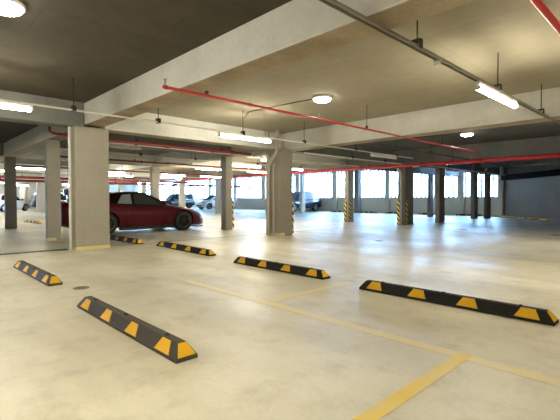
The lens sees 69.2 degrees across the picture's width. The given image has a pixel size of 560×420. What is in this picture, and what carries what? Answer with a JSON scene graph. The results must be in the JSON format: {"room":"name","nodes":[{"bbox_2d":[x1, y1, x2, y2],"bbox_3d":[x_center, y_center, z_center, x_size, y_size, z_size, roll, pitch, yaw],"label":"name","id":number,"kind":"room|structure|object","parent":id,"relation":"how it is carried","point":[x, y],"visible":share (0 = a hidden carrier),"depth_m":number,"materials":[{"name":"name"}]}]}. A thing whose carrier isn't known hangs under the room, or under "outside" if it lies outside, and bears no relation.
{"room":"parking garage","nodes":[
{"label":"parking garage","id":0,"kind":"room"},
{"bbox_2d":[0,181,133,198],"bbox_3d":[-24.546,-2.217,45.922,16.500,1.950,0.300,-1,2,-44],"label":"wall","id":1,"kind":"structure","parent":0,"point":[114,187],"depth_m":49.37,"materials":[{"name":"beige paint"}]},
{"bbox_2d":[208,179,213,195],"bbox_3d":[-8.321,-1.976,49.178,0.500,3.500,0.500,-1,2,-44],"label":"pier","id":2,"kind":"object","parent":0,"point":[210,182],"visible":0.36,"depth_m":48.99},
{"bbox_2d":[172,170,379,181],"bbox_3d":[3.527,-3.371,29.663,15.700,0.300,62.600,-1,2,-44],"label":"ceiling","id":3,"kind":"structure","parent":0,"point":[372,170],"depth_m":39.87,"materials":[{"name":"grey concrete"}]},
{"bbox_2d":[109,136,559,184],"bbox_3d":[-0.001,-2.530,22.132,0.450,1.010,56.000,-1,2,-44],"label":"concrete beam","id":4,"kind":"structure","parent":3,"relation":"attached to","point":[551,144],"depth_m":14.96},
{"bbox_2d":[369,167,459,176],"bbox_3d":[7.630,-2.591,23.326,12.190,0.950,0.350,-1,2,-44],"label":"concrete beam","id":5,"kind":"structure","parent":3,"relation":"attached to","point":[425,171],"depth_m":24.04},
{"bbox_2d":[417,163,499,175],"bbox_3d":[9.338,-2.540,21.549,12.190,0.960,0.420,-1,2,-44],"label":"concrete beam","id":6,"kind":"structure","parent":3,"relation":"attached to","point":[467,166],"depth_m":22.00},
{"bbox_2d":[429,163,504,175],"bbox_3d":[9.379,-2.428,19.914,9.800,1.078,0.090,-1,2,-44],"label":"rail","id":7,"kind":"object","parent":3,"relation":"hanging from","point":[474,163],"visible":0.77,"depth_m":19.59,"materials":[{"name":"grey metal"}]},
{"bbox_2d":[481,158,559,167],"bbox_3d":[15.749,-2.511,16.601,0.400,0.760,14.200,-1,2,-44],"label":"concrete beam","id":8,"kind":"structure","parent":3,"relation":"attached to","point":[546,161],"depth_m":20.14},
{"bbox_2d":[500,165,559,179],"bbox_3d":[13.935,-2.369,20.928,0.350,1.250,9.000,0,1,1],"label":"duct","id":9,"kind":"object","parent":3,"relation":"hanging from","point":[556,172],"visible":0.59,"depth_m":22.19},
{"bbox_2d":[0,207,559,419],"bbox_3d":[-6.423,0.676,20.203,43.300,0.300,62.600,-1,2,-44],"label":"floor","id":10,"kind":"structure","parent":0,"point":[255,360],"depth_m":3.47,"materials":[{"name":"concrete"}]},
{"bbox_2d":[4,156,16,228],"bbox_3d":[-9.685,-0.619,14.592,0.350,2.580,0.180,-1,2,-44],"label":"concrete column","id":11,"kind":"structure","parent":10,"relation":"on","point":[10,188],"depth_m":14.52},
{"bbox_2d":[0,194,29,211],"bbox_3d":[-23.938,-0.653,35.545,1.980,1.562,4.060,0,1,5],"label":"hatchback","id":12,"kind":"object","parent":10,"relation":"on","point":[21,204],"visible":0.53,"depth_m":35.90,"materials":[{"name":"white paint"}]},
{"bbox_2d":[19,183,24,209],"bbox_3d":[-25.558,-1.520,40.251,0.360,3.050,0.500,-1,2,-44],"label":"concrete column","id":13,"kind":"structure","parent":10,"relation":"on","point":[21,188],"depth_m":40.06,"materials":[{"name":"beige paint"}]},
{"bbox_2d":[27,183,35,208],"bbox_3d":[-26.711,-1.611,43.788,1.000,3.050,0.500,-1,2,-44],"label":"pier","id":14,"kind":"object","parent":10,"relation":"on","point":[31,189],"visible":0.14,"depth_m":43.45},
{"bbox_2d":[0,249,68,254],"bbox_3d":[-6.889,0.885,6.241,6.680,0.006,0.230,-1,2,-44],"label":"drain","id":15,"kind":"object","parent":10,"relation":"on","point":[54,249],"visible":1,"depth_m":8.15,"materials":[{"name":"metal"}]},
{"bbox_2d":[13,260,62,285],"bbox_3d":[-3.396,0.846,5.636,0.166,0.117,1.900,-1,2,-44],"label":"wheel stop","id":16,"kind":"object","parent":10,"relation":"on","point":[49,279],"visible":1,"depth_m":5.34,"materials":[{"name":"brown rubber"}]},
{"bbox_2d":[36,182,44,212],"bbox_3d":[-19.430,-1.070,32.939,0.550,2.530,0.450,-1,2,-44],"label":"concrete column","id":17,"kind":"structure","parent":10,"relation":"on","point":[40,187],"depth_m":32.76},
{"bbox_2d":[30,192,66,207],"bbox_3d":[-21.077,-0.834,38.680,4.460,1.760,2.100,-1,2,-44],"label":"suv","id":18,"kind":"object","parent":10,"relation":"on","point":[33,197],"visible":0.12,"depth_m":37.38,"materials":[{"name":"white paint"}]},
{"bbox_2d":[44,140,60,240],"bbox_3d":[-5.837,-0.501,10.428,0.314,2.560,0.248,-1,2,-44],"label":"concrete column","id":19,"kind":"structure","parent":10,"relation":"on","point":[51,147],"depth_m":10.33,"materials":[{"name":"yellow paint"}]},
{"bbox_2d":[68,125,109,250],"bbox_3d":[-4.087,-0.454,8.643,0.752,2.560,0.428,-1,2,-44],"label":"concrete column","id":20,"kind":"structure","parent":10,"relation":"on","point":[88,147],"depth_m":8.46,"materials":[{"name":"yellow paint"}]},
{"bbox_2d":[110,235,143,243],"bbox_3d":[-3.948,0.726,10.236,0.166,0.117,1.940,-1,2,-44],"label":"wheel stop","id":21,"kind":"object","parent":10,"relation":"on","point":[112,237],"visible":0.87,"depth_m":9.98,"materials":[{"name":"black rubber"}]},
{"bbox_2d":[61,189,202,233],"bbox_3d":[-4.857,0.032,13.423,4.900,1.340,2.130,-1,2,-44],"label":"coupe","id":22,"kind":"object","parent":10,"relation":"on","point":[127,210],"visible":0.58,"depth_m":12.79,"materials":[{"name":"red paint"}]},
{"bbox_2d":[77,296,197,363],"bbox_3d":[-1.262,0.905,3.326,0.166,0.117,1.900,-1,2,-44],"label":"wheel stop","id":23,"kind":"object","parent":10,"relation":"on","point":[173,348],"visible":1,"depth_m":3.02,"materials":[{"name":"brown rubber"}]},
{"bbox_2d":[150,167,159,199],"bbox_3d":[-5.697,-0.694,18.465,0.370,2.530,0.260,-1,2,-44],"label":"concrete column","id":24,"kind":"structure","parent":10,"relation":"on","point":[154,171],"depth_m":18.34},
{"bbox_2d":[162,194,194,207],"bbox_3d":[-12.480,-1.088,48.464,4.460,1.760,2.100,-1,2,-44],"label":"suv","id":25,"kind":"object","parent":10,"relation":"on","point":[172,199],"visible":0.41,"depth_m":48.03,"materials":[{"name":"black paint"}]},
{"bbox_2d":[179,179,184,206],"bbox_3d":[-7.147,-0.969,29.648,0.400,2.500,0.280,-1,2,-44],"label":"concrete column","id":26,"kind":"structure","parent":10,"relation":"on","point":[181,186],"depth_m":29.51,"materials":[{"name":"beige paint"}]},
{"bbox_2d":[156,241,215,255],"bbox_3d":[-1.998,0.774,8.394,0.166,0.117,2.250,-1,2,-41],"label":"wheel stop","id":27,"kind":"object","parent":10,"relation":"on","point":[202,251],"visible":1,"depth_m":8.14,"materials":[{"name":"black rubber"}]},
{"bbox_2d":[189,180,193,207],"bbox_3d":[-11.439,-2.061,52.422,0.500,3.500,0.500,-1,2,-44],"label":"pier","id":28,"kind":"object","parent":10,"relation":"on","point":[191,188],"visible":0.29,"depth_m":52.24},
{"bbox_2d":[118,235,271,248],"bbox_3d":[-1.855,0.783,10.252,4.500,0.001,0.080,-1,2,-44],"label":"painted line","id":29,"kind":"object","parent":10,"relation":"on","point":[270,235],"visible":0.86,"depth_m":10.13,"materials":[{"name":"yellow paint"}]},
{"bbox_2d":[196,195,233,209],"bbox_3d":[-7.001,-0.866,43.748,4.060,1.562,1.980,-1,2,-44],"label":"hatchback","id":30,"kind":"object","parent":10,"relation":"on","point":[209,202],"visible":0.52,"depth_m":42.50,"materials":[{"name":"white paint"}]},
{"bbox_2d":[215,179,220,213],"bbox_3d":[-4.506,-1.466,29.513,0.360,3.500,0.276,-1,2,-44],"label":"concrete column","id":31,"kind":"structure","parent":10,"relation":"on","point":[217,181],"depth_m":29.41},
{"bbox_2d":[221,156,233,229],"bbox_3d":[-1.825,-0.583,14.164,0.370,2.530,0.290,-1,2,-44],"label":"concrete column","id":32,"kind":"structure","parent":10,"relation":"on","point":[227,205],"depth_m":14.03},
{"bbox_2d":[234,178,239,208],"bbox_3d":[-4.856,-1.883,45.574,0.500,3.500,0.500,-1,2,-44],"label":"pier","id":33,"kind":"object","parent":10,"relation":"on","point":[235,179],"visible":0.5,"depth_m":45.35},
{"bbox_2d":[262,176,265,209],"bbox_3d":[-1.531,-1.793,42.115,0.500,3.500,0.500,-1,2,-44],"label":"pier","id":34,"kind":"object","parent":10,"relation":"on","point":[263,177],"visible":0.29,"depth_m":41.89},
{"bbox_2d":[267,148,293,235],"bbox_3d":[0.010,-0.530,12.136,0.594,2.530,0.608,-1,2,-44],"label":"concrete column","id":35,"kind":"structure","parent":10,"relation":"on","point":[284,212],"depth_m":11.87,"materials":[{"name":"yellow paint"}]},
{"bbox_2d":[252,130,279,234],"bbox_3d":[-0.423,-0.782,12.034,0.150,3.040,1.137,-1,2,-44],"label":"drain pipe","id":36,"kind":"object","parent":35,"relation":"attached to","point":[269,160],"visible":0.95,"depth_m":11.92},
{"bbox_2d":[273,163,274,234],"bbox_3d":[-0.185,-0.308,11.857,0.062,2.100,0.064,-1,2,-44],"label":"drain pipe","id":37,"kind":"object","parent":35,"relation":"attached to","point":[273,163],"visible":1,"depth_m":11.83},
{"bbox_2d":[233,256,329,279],"bbox_3d":[-0.050,0.835,6.065,0.166,0.117,1.940,-1,2,-43],"label":"wheel stop","id":38,"kind":"object","parent":10,"relation":"on","point":[270,265],"visible":1,"depth_m":5.86,"materials":[{"name":"black rubber"}]},
{"bbox_2d":[295,174,299,210],"bbox_3d":[1.795,-1.703,38.655,0.500,3.500,0.500,-1,2,-44],"label":"pier","id":39,"kind":"object","parent":10,"relation":"on","point":[297,176],"visible":0.21,"depth_m":38.41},
{"bbox_2d":[300,174,304,211],"bbox_3d":[1.841,-1.556,32.980,0.400,3.500,0.250,-1,2,-44],"label":"concrete column","id":40,"kind":"structure","parent":10,"relation":"on","point":[302,176],"depth_m":32.86,"materials":[{"name":"beige paint"}]},
{"bbox_2d":[292,191,320,211],"bbox_3d":[1.547,-0.750,35.458,4.460,1.760,2.100,-1,2,-44],"label":"suv","id":41,"kind":"object","parent":10,"relation":"on","point":[312,199],"visible":0.51,"depth_m":35.24,"materials":[{"name":"blue paint"}]},
{"bbox_2d":[267,282,352,301],"bbox_3d":[0.393,0.928,4.675,1.390,0.001,0.100,-1,2,-44],"label":"painted line","id":42,"kind":"object","parent":10,"relation":"on","point":[343,283],"visible":1,"depth_m":4.58,"materials":[{"name":"yellow paint"}]},
{"bbox_2d":[183,280,458,355],"bbox_3d":[-0.009,0.946,3.997,0.110,0.001,3.462,-1,2,-44],"label":"painted line","id":43,"kind":"object","parent":10,"relation":"on","point":[437,349],"visible":1,"depth_m":3.43,"materials":[{"name":"yellow paint"}]},
{"bbox_2d":[332,171,339,210],"bbox_3d":[4.879,-1.620,35.447,0.500,3.500,0.500,-1,2,-44],"label":"pier","id":44,"kind":"object","parent":10,"relation":"on","point":[334,174],"visible":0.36,"depth_m":35.24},
{"bbox_2d":[344,170,353,221],"bbox_3d":[3.207,-0.690,18.884,0.470,2.500,0.236,-1,2,-44],"label":"concrete column","id":45,"kind":"structure","parent":10,"relation":"on","point":[349,175],"depth_m":18.78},
{"bbox_2d":[354,170,361,212],"bbox_3d":[6.046,-1.519,31.564,0.500,3.500,0.380,-1,2,-44],"label":"concrete column","id":46,"kind":"structure","parent":10,"relation":"on","point":[357,173],"depth_m":31.41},
{"bbox_2d":[385,171,392,211],"bbox_3d":[8.482,-1.523,31.699,0.500,3.500,0.400,-1,2,-44],"label":"pier","id":47,"kind":"object","parent":10,"relation":"on","point":[387,173],"visible":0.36,"depth_m":31.50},
{"bbox_2d":[397,167,413,224],"bbox_3d":[5.230,-0.639,16.931,0.740,2.500,0.376,-1,2,-44],"label":"concrete column","id":48,"kind":"structure","parent":10,"relation":"on","point":[407,172],"depth_m":16.76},
{"bbox_2d":[394,164,401,224],"bbox_3d":[4.849,-0.649,16.735,0.090,2.529,0.397,-1,2,-44],"label":"drain pipe","id":49,"kind":"object","parent":48,"relation":"attached to","point":[398,169],"visible":0.88,"depth_m":16.59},
{"bbox_2d":[352,352,471,419],"bbox_3d":[-0.181,1.014,1.370,4.000,0.002,0.088,-1,2,-44],"label":"painted line","id":50,"kind":"object","parent":10,"relation":"on","point":[396,399],"visible":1,"depth_m":2.24,"materials":[{"name":"yellow paint"}]},
{"bbox_2d":[427,174,433,216],"bbox_3d":[9.085,-0.866,24.513,0.450,2.560,0.180,-1,2,-44],"label":"concrete column","id":51,"kind":"structure","parent":10,"relation":"on","point":[430,193],"depth_m":24.38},
{"bbox_2d":[435,165,444,222],"bbox_3d":[7.344,-1.183,18.614,0.560,3.500,0.200,-1,2,-44],"label":"concrete column","id":52,"kind":"structure","parent":10,"relation":"on","point":[440,172],"depth_m":18.47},
{"bbox_2d":[359,280,558,325],"bbox_3d":[1.655,0.885,4.111,0.166,0.117,1.940,-1,2,-44],"label":"wheel stop","id":53,"kind":"object","parent":10,"relation":"on","point":[515,311],"visible":1,"depth_m":3.89,"materials":[{"name":"black rubber"}]},
{"bbox_2d":[457,172,466,213],"bbox_3d":[12.379,-1.418,27.645,0.500,3.500,0.450,-1,2,-44],"label":"pier","id":54,"kind":"object","parent":10,"relation":"on","point":[460,180],"visible":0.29,"depth_m":27.45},
{"bbox_2d":[471,163,477,218],"bbox_3d":[10.567,-1.273,22.056,0.500,3.500,0.200,-1,2,-44],"label":"concrete column","id":55,"kind":"structure","parent":10,"relation":"on","point":[474,175],"depth_m":21.91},
{"bbox_2d":[484,168,490,218],"bbox_3d":[11.418,-1.280,22.333,0.550,3.500,0.180,-1,2,-44],"label":"concrete column","id":56,"kind":"structure","parent":10,"relation":"on","point":[487,177],"depth_m":22.18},
{"bbox_2d":[497,167,503,215],"bbox_3d":[14.094,-1.371,25.861,0.500,3.500,0.300,-1,2,-44],"label":"pier","id":57,"kind":"object","parent":10,"relation":"on","point":[500,183],"visible":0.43,"depth_m":25.70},
{"bbox_2d":[466,356,559,386],"bbox_3d":[2.655,1.018,1.226,0.110,0.001,4.050,-1,2,-44],"label":"painted line","id":58,"kind":"object","parent":10,"relation":"on","point":[532,375],"visible":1,"depth_m":2.48,"materials":[{"name":"yellow paint"}]},
{"bbox_2d":[0,0,559,176],"bbox_3d":[-12.083,-2.532,14.678,27.600,0.300,62.600,-1,2,-44],"label":"ceiling","id":59,"kind":"structure","parent":0,"point":[375,76],"depth_m":5.97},
{"bbox_2d":[0,0,25,16],"bbox_3d":[-2.803,-2.056,4.120,0.390,0.104,0.390,-1,2,-44],"label":"ceiling light","id":60,"kind":"object","parent":59,"relation":"attached to","point":[12,8],"visible":1,"depth_m":4.09,"materials":[{"name":"white plastic"}]},
{"bbox_2d":[0,172,40,179],"bbox_3d":[-20.771,-2.554,30.189,5.260,0.480,0.400,-1,2,-44],"label":"concrete beam","id":61,"kind":"structure","parent":59,"relation":"attached to","point":[1,173],"depth_m":31.17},
{"bbox_2d":[0,163,67,173],"bbox_3d":[-14.258,-2.378,23.413,5.260,0.480,0.400,-1,2,-44],"label":"concrete beam","id":62,"kind":"structure","parent":59,"relation":"attached to","point":[1,167],"depth_m":23.09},
{"bbox_2d":[0,90,83,127],"bbox_3d":[-9.579,-1.843,3.383,14.940,0.510,0.420,-1,2,-44],"label":"concrete beam","id":63,"kind":"structure","parent":59,"relation":"attached to","point":[45,116],"depth_m":7.91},
{"bbox_2d":[48,126,67,135],"bbox_3d":[-4.894,-1.945,8.993,0.430,0.578,0.080,-1,2,-44],"label":"pipe","id":64,"kind":"object","parent":59,"relation":"attached to","point":[49,127],"visible":0.56,"depth_m":8.93,"materials":[{"name":"metal"}]},
{"bbox_2d":[16,147,152,165],"bbox_3d":[-7.745,-2.202,16.638,5.260,0.480,0.400,-1,2,-44],"label":"concrete beam","id":65,"kind":"structure","parent":59,"relation":"attached to","point":[40,152],"depth_m":15.72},
{"bbox_2d":[0,175,187,183],"bbox_3d":[-10.448,-2.155,24.030,11.300,0.937,0.179,-1,2,-44],"label":"pipe","id":66,"kind":"object","parent":59,"relation":"hanging from","point":[1,176],"visible":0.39,"depth_m":24.58,"materials":[{"name":"metal"}]},
{"bbox_2d":[16,165,237,176],"bbox_3d":[-6.568,-2.172,19.990,11.300,0.694,0.090,-1,2,-44],"label":"pipe","id":67,"kind":"object","parent":59,"relation":"hanging from","point":[16,165],"visible":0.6,"depth_m":19.66,"materials":[{"name":"metal"}]},
{"bbox_2d":[0,179,260,187],"bbox_3d":[-12.633,-2.390,31.496,29.500,0.856,0.218,-1,2,-44],"label":"pipe","id":68,"kind":"object","parent":59,"relation":"hanging from","point":[17,180],"visible":0.48,"depth_m":32.85,"materials":[{"name":"metal"}]},
{"bbox_2d":[111,170,176,178],"bbox_3d":[-9.845,-2.488,27.653,6.080,0.480,0.400,-1,2,-44],"label":"concrete beam","id":69,"kind":"structure","parent":59,"relation":"attached to","point":[136,174],"depth_m":27.70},
{"bbox_2d":[31,155,259,170],"bbox_3d":[-4.073,-2.167,17.394,11.500,0.570,0.090,-1,2,-44],"label":"rail","id":70,"kind":"object","parent":59,"relation":"hanging from","point":[31,155],"visible":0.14,"depth_m":16.68,"materials":[{"name":"grey metal"}]},
{"bbox_2d":[109,161,144,165],"bbox_3d":[-5.912,-1.786,15.636,1.500,0.106,0.087,-1,2,-44],"label":"batten","id":71,"kind":"object","parent":70,"relation":"attached to","point":[110,162],"visible":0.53,"depth_m":15.61,"materials":[{"name":"white plastic"}]},
{"bbox_2d":[195,167,220,170],"bbox_3d":[-3.172,-1.855,18.268,1.500,0.106,0.087,-1,2,-44],"label":"batten","id":72,"kind":"object","parent":70,"relation":"attached to","point":[202,168],"visible":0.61,"depth_m":18.16,"materials":[{"name":"white"}]},
{"bbox_2d":[64,133,230,156],"bbox_3d":[-3.708,-2.083,12.440,5.260,0.500,0.350,-1,2,-44],"label":"concrete beam","id":73,"kind":"structure","parent":59,"relation":"attached to","point":[111,135],"depth_m":12.59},
{"bbox_2d":[60,150,264,170],"bbox_3d":[-3.932,-2.061,15.589,9.000,0.687,0.077,-1,2,-44],"label":"pipe","id":74,"kind":"object","parent":59,"relation":"hanging from","point":[134,150],"visible":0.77,"depth_m":15.37,"materials":[{"name":"metal"}]},
{"bbox_2d":[109,136,251,155],"bbox_3d":[-2.570,-1.945,10.825,4.640,0.672,0.108,-1,2,-44],"label":"pipe","id":75,"kind":"object","parent":59,"relation":"hanging from","point":[136,142],"visible":0.82,"depth_m":10.64,"materials":[{"name":"metal"}]},
{"bbox_2d":[60,149,317,169],"bbox_3d":[-2.341,-2.120,15.592,11.500,0.570,0.090,-1,2,-44],"label":"rail","id":76,"kind":"object","parent":59,"relation":"hanging from","point":[140,153],"visible":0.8,"depth_m":14.68,"materials":[{"name":"grey metal"}]},
{"bbox_2d":[109,154,144,159],"bbox_3d":[-5.045,-1.718,13.003,1.500,0.106,0.087,-1,2,-44],"label":"batten","id":77,"kind":"object","parent":76,"relation":"attached to","point":[110,155],"visible":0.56,"depth_m":13.08,"materials":[{"name":"white plastic"}]},
{"bbox_2d":[161,158,199,162],"bbox_3d":[-3.531,-1.756,14.457,1.500,0.106,0.087,-1,2,-44],"label":"batten","id":78,"kind":"object","parent":76,"relation":"attached to","point":[162,159],"visible":1,"depth_m":14.40,"materials":[{"name":"white plastic"}]},
{"bbox_2d":[232,163,260,167],"bbox_3d":[-1.367,-1.810,16.535,1.500,0.106,0.087,-1,2,-44],"label":"batten","id":79,"kind":"object","parent":76,"relation":"attached to","point":[233,164],"visible":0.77,"depth_m":16.50,"materials":[{"name":"white"}]},
{"bbox_2d":[102,112,280,150],"bbox_3d":[-2.001,-2.032,10.663,5.260,0.510,0.420,-1,2,-44],"label":"concrete beam","id":80,"kind":"structure","parent":59,"relation":"attached to","point":[132,127],"depth_m":10.08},
{"bbox_2d":[0,78,412,158],"bbox_3d":[-2.285,-1.927,7.742,19.500,0.550,0.090,-1,2,-44],"label":"rail","id":81,"kind":"object","parent":59,"relation":"hanging from","point":[73,108],"visible":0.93,"depth_m":7.72,"materials":[{"name":"grey metal"}]},
{"bbox_2d":[0,101,32,111],"bbox_3d":[-4.362,-1.550,5.756,1.500,0.106,0.087,-1,2,-44],"label":"batten","id":82,"kind":"object","parent":81,"relation":"attached to","point":[3,104],"visible":1,"depth_m":6.10,"materials":[{"name":"white"}]},
{"bbox_2d":[0,104,30,111],"bbox_3d":[-4.362,-1.527,5.757,1.440,0.060,0.082,-1,2,-44],"label":"diffuser","id":83,"kind":"object","parent":82,"relation":"attached to","point":[21,107],"depth_m":6.11,"materials":[{"name":"white"}]},
{"bbox_2d":[218,132,271,142],"bbox_3d":[-0.764,-1.639,9.212,1.500,0.106,0.087,-1,2,-44],"label":"batten","id":84,"kind":"object","parent":81,"relation":"attached to","point":[220,134],"visible":1,"depth_m":9.14,"materials":[{"name":"white"}]},
{"bbox_2d":[370,153,396,159],"bbox_3d":[3.375,-1.743,13.188,1.500,0.106,0.087,-1,2,-44],"label":"batten","id":85,"kind":"object","parent":81,"relation":"attached to","point":[371,154],"visible":1,"depth_m":13.10,"materials":[{"name":"white plastic"}]},
{"bbox_2d":[372,155,396,158],"bbox_3d":[3.375,-1.720,13.189,1.440,0.060,0.082,-1,2,-44],"label":"diffuser","id":86,"kind":"object","parent":85,"relation":"attached to","point":[381,156],"depth_m":13.23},
{"bbox_2d":[168,160,261,171],"bbox_3d":[-3.332,-2.312,20.877,6.080,0.480,0.400,-1,2,-44],"label":"concrete beam","id":87,"kind":"structure","parent":59,"relation":"attached to","point":[210,163],"depth_m":20.61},
{"bbox_2d":[109,136,358,166],"bbox_3d":[-0.678,-2.075,13.862,11.500,0.570,0.090,-1,2,-44],"label":"rail","id":88,"kind":"object","parent":59,"relation":"hanging from","point":[135,136],"visible":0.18,"depth_m":12.41,"materials":[{"name":"grey metal"}]},
{"bbox_2d":[109,143,141,149],"bbox_3d":[-4.283,-1.651,10.407,1.500,0.106,0.087,-1,2,-44],"label":"batten","id":89,"kind":"object","parent":88,"relation":"attached to","point":[112,145],"visible":0.56,"depth_m":10.59,"materials":[{"name":"white plastic"}]},
{"bbox_2d":[109,145,140,149],"bbox_3d":[-4.283,-1.627,10.408,1.440,0.060,0.082,-1,2,-44],"label":"diffuser","id":90,"kind":"object","parent":89,"relation":"attached to","point":[134,147],"depth_m":10.64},
{"bbox_2d":[0,0,475,161],"bbox_3d":[-8.819,-2.135,13.665,0.390,0.460,56.000,-1,2,-44],"label":"concrete beam","id":91,"kind":"structure","parent":59,"relation":"attached to","point":[296,30],"depth_m":4.66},
{"bbox_2d":[244,99,311,117],"bbox_3d":[-0.067,-2.143,8.634,1.826,0.148,0.108,1,2,38],"label":"power cable","id":92,"kind":"object","parent":59,"relation":"attached to","point":[308,99],"visible":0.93,"depth_m":8.55,"materials":[{"name":"black plastic"}]},
{"bbox_2d":[18,87,559,183],"bbox_3d":[-4.716,-2.203,17.607,0.430,0.530,56.000,-1,2,-44],"label":"concrete beam","id":93,"kind":"structure","parent":59,"relation":"attached to","point":[487,113],"depth_m":9.14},
{"bbox_2d":[244,153,345,166],"bbox_3d":[0.704,-2.193,16.679,6.080,0.500,0.350,-1,2,-44],"label":"concrete beam","id":94,"kind":"structure","parent":59,"relation":"attached to","point":[301,157],"depth_m":17.21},
{"bbox_2d":[162,78,480,152],"bbox_3d":[2.418,-1.967,9.141,10.980,0.541,0.054,-1,2,-44],"label":"pipe","id":95,"kind":"object","parent":59,"relation":"hanging from","point":[164,86],"visible":1,"depth_m":6.94,"materials":[{"name":"metal"}]},
{"bbox_2d":[312,95,331,102],"bbox_3d":[0.824,-2.154,7.922,0.390,0.104,0.390,-1,2,-44],"label":"ceiling light","id":96,"kind":"object","parent":59,"relation":"attached to","point":[317,98],"visible":1,"depth_m":7.80,"materials":[{"name":"white plastic"}]},
{"bbox_2d":[314,97,330,102],"bbox_3d":[0.824,-2.129,7.923,0.336,0.054,0.336,-1,2,-44],"label":"diffuser","id":97,"kind":"object","parent":96,"relation":"attached to","point":[317,99],"depth_m":7.82,"materials":[{"name":"white"}]},
{"bbox_2d":[292,145,393,163],"bbox_3d":[2.412,-2.142,14.902,6.080,0.510,0.420,-1,2,-44],"label":"concrete beam","id":98,"kind":"structure","parent":59,"relation":"attached to","point":[330,150],"depth_m":14.88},
{"bbox_2d":[304,152,400,163],"bbox_3d":[2.796,-1.996,14.290,5.700,0.450,0.090,-1,2,-44],"label":"rail","id":99,"kind":"object","parent":59,"relation":"hanging from","point":[350,157],"visible":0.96,"depth_m":13.94,"materials":[{"name":"grey metal"}]},
{"bbox_2d":[182,148,559,180],"bbox_3d":[4.024,-2.088,17.341,0.174,0.725,31.500,-1,2,-44],"label":"pipe","id":100,"kind":"object","parent":59,"relation":"hanging from","point":[557,155],"visible":0.79,"depth_m":15.67,"materials":[{"name":"metal"}]},
{"bbox_2d":[318,0,559,124],"bbox_3d":[3.250,-1.886,5.808,12.200,0.530,0.090,-1,2,-44],"label":"rail","id":101,"kind":"object","parent":59,"relation":"hanging from","point":[413,44],"visible":0.92,"depth_m":3.97,"materials":[{"name":"metal"}]},
{"bbox_2d":[474,81,518,107],"bbox_3d":[2.990,-1.562,5.567,1.500,0.106,0.087,-1,2,-44],"label":"batten","id":102,"kind":"object","parent":101,"relation":"attached to","point":[479,86],"visible":1,"depth_m":5.42,"materials":[{"name":"white plastic"}]},
{"bbox_2d":[379,144,511,166],"bbox_3d":[6.547,-2.090,14.425,10.900,0.570,0.090,-1,2,-44],"label":"rail","id":103,"kind":"object","parent":59,"relation":"hanging from","point":[429,152],"visible":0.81,"depth_m":12.69,"materials":[{"name":"grey metal"}]},
{"bbox_2d":[460,132,473,136],"bbox_3d":[5.619,-2.265,12.210,0.390,0.104,0.390,-1,2,-44],"label":"ceiling light","id":104,"kind":"object","parent":59,"relation":"attached to","point":[464,134],"visible":1,"depth_m":12.09,"materials":[{"name":"white plastic"}]},
{"bbox_2d":[529,0,559,34],"bbox_3d":[2.621,-1.828,3.721,7.000,0.537,0.077,-1,2,-44],"label":"pipe","id":105,"kind":"object","parent":59,"relation":"hanging from","point":[539,5],"visible":1,"depth_m":3.25,"materials":[{"name":"metal"}]},
{"bbox_2d":[185,197,496,215],"bbox_3d":[-0.102,-0.607,40.744,0.280,1.200,41.100,-1,2,-44],"label":"wall","id":106,"kind":"structure","parent":0,"point":[377,205],"depth_m":31.89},
{"bbox_2d":[192,180,206,197],"bbox_3d":[-9.855,-2.616,50.809,0.070,2.305,4.130,-1,2,-44],"label":"window","id":107,"kind":"structure","parent":106,"relation":"in","point":[195,189],"depth_m":51.20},
{"bbox_2d":[238,176,261,197],"bbox_3d":[-3.168,-2.436,43.853,0.070,2.305,4.430,-1,2,-44],"label":"window","id":108,"kind":"structure","parent":106,"relation":"in","point":[257,176],"depth_m":43.87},
{"bbox_2d":[306,172,331,197],"bbox_3d":[3.362,-2.260,37.060,0.070,2.305,4.080,-1,2,-44],"label":"window","id":109,"kind":"structure","parent":106,"relation":"in","point":[318,185],"depth_m":36.65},
{"bbox_2d":[338,170,384,197],"bbox_3d":[6.723,-2.169,33.564,0.070,2.305,4.880,-1,2,-44],"label":"window","id":110,"kind":"structure","parent":106,"relation":"in","point":[378,183],"depth_m":33.13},
{"bbox_2d":[391,172,397,197],"bbox_3d":[9.165,-2.103,31.023,0.070,2.305,1.630,-1,2,-44],"label":"window","id":111,"kind":"structure","parent":106,"relation":"in","point":[395,183],"depth_m":31.33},
{"bbox_2d":[413,174,456,196],"bbox_3d":[11.071,-2.052,29.041,0.070,2.305,3.530,-1,2,-44],"label":"window","id":112,"kind":"structure","parent":106,"relation":"in","point":[448,181],"depth_m":29.50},
{"bbox_2d":[465,173,496,196],"bbox_3d":[13.288,-1.992,26.735,0.070,2.305,2.230,-1,2,-44],"label":"window","id":113,"kind":"structure","parent":106,"relation":"in","point":[481,180],"depth_m":26.74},
{"bbox_2d":[503,164,559,219],"bbox_3d":[14.284,-1.232,20.503,0.300,3.500,10.500,0,1,1],"label":"wall","id":114,"kind":"structure","parent":0,"point":[539,197],"depth_m":22.78,"materials":[{"name":"concrete"}]},
{"bbox_3d":[-27.373,-2.714,21.688,15.270,0.300,31.300,-1,2,-44],"label":"ceiling","id":115,"kind":"structure","parent":0,"visible":0},
{"bbox_2d":[16,169,199,177],"bbox_3d":[-12.867,-2.228,19.760,20.900,0.570,0.090,-1,2,-44],"label":"rail","id":116,"kind":"object","parent":115,"relation":"hanging from","point":[16,169],"visible":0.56,"depth_m":23.64,"materials":[{"name":"metal"}]},
{"bbox_3d":[-11.065,-2.180,17.886,20.900,0.570,0.090,-1,2,-44],"label":"rail","id":117,"kind":"object","parent":115,"relation":"hanging from","visible":0},
{"bbox_2d":[16,166,44,169],"bbox_3d":[-10.957,-1.847,17.999,1.500,0.106,0.087,-1,2,-44],"label":"batten","id":118,"kind":"object","parent":117,"relation":"attached to","point":[32,168],"visible":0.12,"depth_m":17.93,"materials":[{"name":"white"}]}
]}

